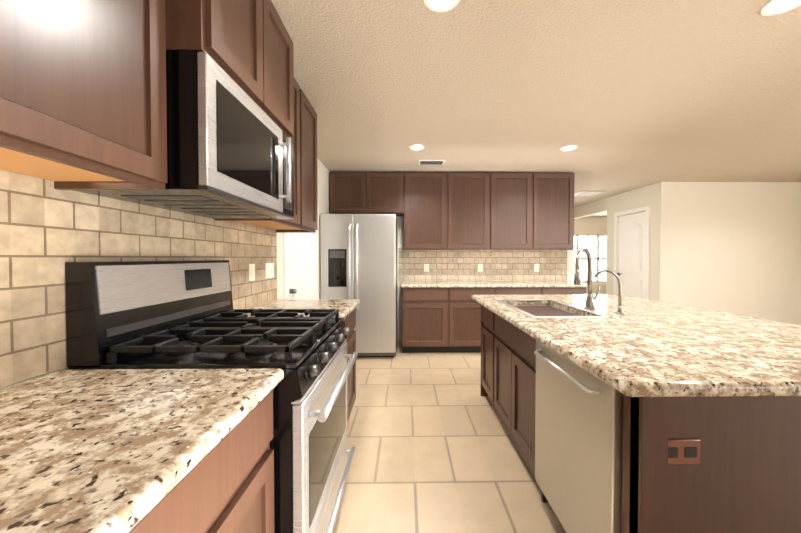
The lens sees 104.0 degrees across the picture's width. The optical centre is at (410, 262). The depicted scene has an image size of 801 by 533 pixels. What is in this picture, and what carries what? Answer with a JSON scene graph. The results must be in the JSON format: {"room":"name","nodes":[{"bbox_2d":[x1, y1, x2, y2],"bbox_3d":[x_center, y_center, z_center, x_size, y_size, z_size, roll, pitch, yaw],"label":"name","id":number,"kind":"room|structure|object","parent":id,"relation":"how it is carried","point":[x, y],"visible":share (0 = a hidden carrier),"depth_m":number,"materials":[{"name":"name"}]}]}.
{"room":"kitchen","nodes":[
{"label":"kitchen","id":0,"kind":"room"},
{"bbox_2d":[0,158,329,388],"bbox_3d":[-1.137,0.020,0.539,0.140,2.450,8.460,0,1,-1],"label":"wall","id":1,"kind":"structure","parent":0,"point":[323,185],"depth_m":3.75,"materials":[{"name":"beige paint"}]},
{"bbox_2d":[0,0,171,187],"bbox_3d":[-0.896,-0.717,0.636,0.340,0.940,0.625,0,1,-1],"label":"upper cabinet","id":2,"kind":"object","parent":1,"relation":"attached to","point":[83,105],"depth_m":0.73,"materials":[{"name":"brown wood"}]},
{"bbox_2d":[0,170,276,386],"bbox_3d":[-1.047,0.043,-0.564,0.008,0.603,6.230,0,1,-1],"label":"wall tile","id":3,"kind":"structure","parent":1,"relation":"attached to","point":[47,230],"depth_m":0.96,"materials":[{"name":"beige tile"}]},
{"bbox_2d":[249,264,254,280],"bbox_3d":[-1.078,0.065,2.131,0.009,0.115,0.075,0,1,-1],"label":"electrical outlet","id":4,"kind":"object","parent":3,"relation":"attached to","point":[251,272],"visible":1,"depth_m":2.12,"materials":[{"name":"white plastic"}]},
{"bbox_2d":[265,263,273,278],"bbox_3d":[-1.082,0.060,2.411,0.009,0.115,0.145,0,1,-1],"label":"light switch","id":5,"kind":"object","parent":3,"relation":"attached to","point":[269,270],"visible":1,"depth_m":2.40,"materials":[{"name":"white plastic"}]},
{"bbox_2d":[172,0,275,119],"bbox_3d":[-0.849,-0.927,1.172,0.450,0.536,0.440,0,1,-1],"label":"upper cabinet","id":6,"kind":"object","parent":1,"relation":"attached to","point":[239,35],"depth_m":1.15,"materials":[{"name":"brown wood"}]},
{"bbox_2d":[73,50,293,218],"bbox_3d":[-0.826,-0.444,1.338,0.484,0.427,0.750,0,1,-1],"label":"microwave","id":7,"kind":"object","parent":6,"relation":"attached to","point":[229,148],"visible":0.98,"depth_m":1.07,"materials":[{"name":"silver metal"}]},
{"bbox_2d":[215,89,307,227],"bbox_3d":[-0.916,-0.738,1.963,0.340,0.940,0.493,0,1,-1],"label":"upper cabinet","id":8,"kind":"object","parent":1,"relation":"attached to","point":[300,151],"depth_m":2.15,"materials":[{"name":"brown wood"}]},
{"bbox_2d":[272,11,299,143],"bbox_3d":[-0.854,-0.932,1.488,0.450,0.536,0.440,0,1,-1],"label":"upper cabinet","id":9,"kind":"object","parent":1,"relation":"attached to","point":[287,87],"depth_m":1.61,"materials":[{"name":"brown wood"}]},
{"bbox_2d":[272,100,317,231],"bbox_3d":[-0.921,-0.743,2.304,0.340,0.940,0.494,0,1,-1],"label":"upper cabinet","id":10,"kind":"object","parent":1,"relation":"attached to","point":[312,115],"depth_m":2.44,"materials":[{"name":"brown wood"}]},
{"bbox_2d":[283,233,316,299],"bbox_3d":[-1.077,0.148,3.173,0.060,2.110,0.940,0,1,-1],"label":"door","id":11,"kind":"structure","parent":1,"relation":"attached to","point":[299,266],"depth_m":3.07,"materials":[{"name":"white wood"}]},
{"bbox_2d":[333,342,565,532],"bbox_3d":[3.706,1.271,2.701,10.210,0.120,13.200,0,1,-1],"label":"floor","id":12,"kind":"structure","parent":0,"point":[431,439],"depth_m":1.95,"materials":[{"name":"tile"}]},
{"bbox_2d":[140,395,273,532],"bbox_3d":[-0.723,0.810,0.564,0.620,0.870,0.823,0,1,-1],"label":"base cabinet","id":13,"kind":"object","parent":12,"relation":"on","point":[233,492],"depth_m":0.74,"materials":[{"name":"brown wood"}]},
{"bbox_2d":[0,368,283,532],"bbox_3d":[-0.710,0.364,-0.355,0.682,0.042,2.647,0,1,-1],"label":"countertop","id":14,"kind":"structure","parent":13,"relation":"on","point":[82,450],"depth_m":0.59,"materials":[{"name":"beige stone"}]},
{"bbox_2d":[65,260,357,532],"bbox_3d":[-0.673,0.612,1.357,0.788,1.240,0.758,0,1,-1],"label":"range","id":15,"kind":"object","parent":12,"relation":"on","point":[152,315],"visible":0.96,"depth_m":1.09,"materials":[{"name":"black metal"}]},
{"bbox_2d":[344,315,351,420],"bbox_3d":[-0.744,0.788,1.982,0.620,0.870,0.478,0,1,-1],"label":"base cabinet","id":16,"kind":"object","parent":12,"relation":"on","point":[348,322],"depth_m":2.28,"materials":[{"name":"brown wood"}]},
{"bbox_2d":[244,299,359,320],"bbox_3d":[-0.747,0.325,2.145,0.682,0.042,0.819,0,1,-1],"label":"countertop","id":17,"kind":"structure","parent":16,"relation":"on","point":[345,306],"depth_m":2.22,"materials":[{"name":"beige stone"}]},
{"bbox_2d":[352,311,355,407],"bbox_3d":[-0.749,0.783,2.308,0.620,0.870,0.478,0,1,-1],"label":"base cabinet","id":18,"kind":"object","parent":12,"relation":"on","point":[353,312],"depth_m":2.47,"materials":[{"name":"brown wood"}]},
{"bbox_2d":[320,214,396,356],"bbox_3d":[-0.646,0.293,4.170,0.920,1.790,0.863,0,1,-1],"label":"fridge","id":19,"kind":"object","parent":12,"relation":"on","point":[358,256],"visible":0.83,"depth_m":3.82,"materials":[{"name":"silver metal"}]},
{"bbox_2d":[402,289,455,352],"bbox_3d":[0.224,0.751,4.341,0.676,0.870,0.620,0,1,-1],"label":"base cabinet","id":20,"kind":"object","parent":12,"relation":"on","point":[441,316],"depth_m":4.04,"materials":[{"name":"brown wood"}]},
{"bbox_2d":[400,281,586,288],"bbox_3d":[1.086,0.291,4.335,2.440,0.042,0.646,0,1,-1],"label":"countertop","id":21,"kind":"structure","parent":20,"relation":"on","point":[404,284],"depth_m":4.06,"materials":[{"name":"beige stone"}]},
{"bbox_2d":[456,289,503,352],"bbox_3d":[0.786,0.751,4.349,0.752,0.870,0.620,0,1,-1],"label":"base cabinet","id":22,"kind":"object","parent":12,"relation":"on","point":[468,312],"depth_m":4.05,"materials":[{"name":"brown wood"}]},
{"bbox_2d":[504,289,547,294],"bbox_3d":[1.386,0.751,4.358,0.752,0.870,0.620,0,1,-1],"label":"base cabinet","id":23,"kind":"object","parent":12,"relation":"on","point":[506,291],"depth_m":4.04,"materials":[{"name":"brown wood"}]},
{"bbox_2d":[548,289,585,294],"bbox_3d":[1.948,0.750,4.367,0.676,0.870,0.620,0,1,-1],"label":"base cabinet","id":24,"kind":"object","parent":12,"relation":"on","point":[550,291],"depth_m":4.05,"materials":[{"name":"brown wood"}]},
{"bbox_2d":[474,300,800,532],"bbox_3d":[1.171,0.789,1.884,1.167,0.871,1.944,0,1,-1],"label":"kitchen island","id":25,"kind":"object","parent":12,"relation":"on","point":[619,412],"depth_m":0.92,"materials":[{"name":"brown wood"}]},
{"bbox_2d":[534,340,622,532],"bbox_3d":[0.914,0.799,1.297,0.636,0.868,0.600,0,1,-1],"label":"dishwasher","id":26,"kind":"object","parent":25,"relation":"in","point":[579,416],"depth_m":1.19,"materials":[{"name":"silver metal"}]},
{"bbox_2d":[471,292,800,399],"bbox_3d":[1.270,0.339,1.875,1.404,0.062,2.050,0,1,-1],"label":"island countertop","id":27,"kind":"structure","parent":25,"relation":"on","point":[638,348],"depth_m":1.22,"materials":[{"name":"beige stone"}]},
{"bbox_2d":[497,299,608,316],"bbox_3d":[0.909,0.426,2.147,0.440,0.250,0.740,0,1,-1],"label":"sink","id":28,"kind":"object","parent":27,"relation":"in","point":[527,307],"depth_m":2.25,"materials":[{"name":"silver metal"}]},
{"bbox_2d":[574,248,623,314],"bbox_3d":[1.153,0.105,1.981,0.252,0.404,0.256,0,1,-1],"label":"faucet","id":29,"kind":"object","parent":27,"relation":"on","point":[589,309],"depth_m":1.99,"materials":[{"name":"silver metal"}]},
{"bbox_2d":[668,439,700,463],"bbox_3d":[0.787,0.552,0.913,0.120,0.074,0.010,0,1,-1],"label":"outlet","id":30,"kind":"object","parent":25,"relation":"attached to","point":[680,451],"depth_m":0.91,"materials":[{"name":"brown plastic"}]},
{"bbox_2d":[396,216,573,341],"bbox_3d":[0.655,-0.046,4.726,3.570,2.450,0.140,0,1,-1],"label":"wall","id":31,"kind":"structure","parent":0,"point":[400,244],"depth_m":4.66,"materials":[{"name":"beige paint"}]},
{"bbox_2d":[329,172,574,249],"bbox_3d":[0.575,-0.714,4.471,3.395,1.065,0.340,0,1,-1],"label":"upper cabinet","id":32,"kind":"object","parent":31,"relation":"attached to","point":[478,211],"visible":1,"depth_m":4.31,"materials":[{"name":"brown wood"}]},
{"bbox_2d":[398,248,566,280],"bbox_3d":[1.081,0.019,4.659,2.520,0.488,0.008,0,1,-1],"label":"wall tile","id":33,"kind":"structure","parent":31,"relation":"attached to","point":[497,264],"depth_m":4.66,"materials":[{"name":"beige tile"}]},
{"bbox_2d":[424,264,428,271],"bbox_3d":[0.238,0.075,4.639,0.075,0.115,0.009,0,1,-1],"label":"electrical outlet","id":34,"kind":"object","parent":33,"relation":"attached to","point":[426,267],"visible":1,"depth_m":4.64,"materials":[{"name":"white plastic"}]},
{"bbox_2d":[478,264,482,271],"bbox_3d":[1.038,0.074,4.651,0.075,0.115,0.009,0,1,-1],"label":"electrical outlet","id":35,"kind":"object","parent":33,"relation":"attached to","point":[480,267],"visible":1,"depth_m":4.65,"materials":[{"name":"white plastic"}]},
{"bbox_2d":[534,264,538,271],"bbox_3d":[1.881,0.074,4.663,0.075,0.115,0.009,0,1,-1],"label":"electrical outlet","id":36,"kind":"object","parent":33,"relation":"attached to","point":[536,267],"visible":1,"depth_m":4.66,"materials":[{"name":"white plastic"}]},
{"bbox_2d":[271,0,800,215],"bbox_3d":[3.706,-1.299,2.661,10.210,0.120,13.200,0,1,-1],"label":"ceiling","id":37,"kind":"structure","parent":0,"point":[624,96],"depth_m":2.20,"materials":[{"name":"beige paint"}]},
{"bbox_2d":[409,144,424,149],"bbox_3d":[0.070,-1.245,3.378,0.170,0.008,0.170,0,1,-1],"label":"recessed light","id":38,"kind":"object","parent":37,"relation":"in","point":[416,147],"visible":1,"depth_m":3.37,"materials":[{"name":"white"}]},
{"bbox_2d":[418,160,444,164],"bbox_3d":[0.262,-1.252,3.911,0.320,0.010,0.160,0,1,-1],"label":"ceiling vent","id":39,"kind":"object","parent":37,"relation":"in","point":[431,162],"visible":0.98,"depth_m":3.89,"materials":[{"name":"white metal"}]},
{"bbox_2d":[424,0,459,11],"bbox_3d":[0.145,-1.215,1.433,0.170,0.008,0.170,0,1,-1],"label":"recessed light","id":40,"kind":"object","parent":37,"relation":"in","point":[440,5],"visible":1,"depth_m":1.47,"materials":[{"name":"white"}]},
{"bbox_2d":[560,145,577,150],"bbox_3d":[1.720,-1.246,3.403,0.170,0.008,0.170,0,1,-1],"label":"recessed light","id":41,"kind":"object","parent":37,"relation":"in","point":[568,147],"visible":1,"depth_m":3.40,"materials":[{"name":"white"}]},
{"bbox_2d":[574,191,604,195],"bbox_3d":[3.264,-1.282,5.806,0.440,0.012,0.440,0,1,-1],"label":"ceiling vent","id":42,"kind":"object","parent":37,"relation":"in","point":[585,193],"visible":0.85,"depth_m":5.77,"materials":[{"name":"silver metal"}]},
{"bbox_2d":[761,0,800,15],"bbox_3d":[1.759,-1.215,1.457,0.170,0.008,0.170,0,1,-1],"label":"recessed light","id":43,"kind":"object","parent":37,"relation":"in","point":[773,7],"visible":1,"depth_m":1.48,"materials":[{"name":"white"}]},
{"bbox_2d":[574,216,606,293],"bbox_3d":[5.336,-0.114,9.076,6.160,2.450,0.140,0,1,-1],"label":"wall","id":44,"kind":"structure","parent":0,"point":[591,225],"depth_m":8.99,"materials":[{"name":"beige paint"}]},
{"bbox_2d":[573,235,606,284],"bbox_3d":[5.117,-0.108,9.033,1.920,1.480,0.120,0,1,-1],"label":"window","id":45,"kind":"structure","parent":44,"relation":"in","point":[595,246],"depth_m":9.08,"materials":[{"name":"white glass"}]},
{"bbox_2d":[574,184,653,299],"bbox_3d":[3.966,-0.082,7.030,0.120,2.450,3.910,0,1,-1],"label":"wall","id":46,"kind":"structure","parent":0,"point":[633,199],"depth_m":6.04,"materials":[{"name":"beige paint"}]},
{"bbox_2d":[613,206,649,298],"bbox_3d":[3.965,0.111,5.578,0.175,2.110,0.860,0,1,-1],"label":"door","id":47,"kind":"structure","parent":46,"relation":"in","point":[631,251],"depth_m":5.54,"materials":[{"name":"white wood"}]},
{"bbox_2d":[653,182,800,324],"bbox_3d":[6.206,-0.051,5.039,4.540,2.450,0.140,0,1,-1],"label":"wall","id":48,"kind":"structure","parent":0,"point":[732,247],"depth_m":4.95,"materials":[{"name":"beige paint"}]}
]}

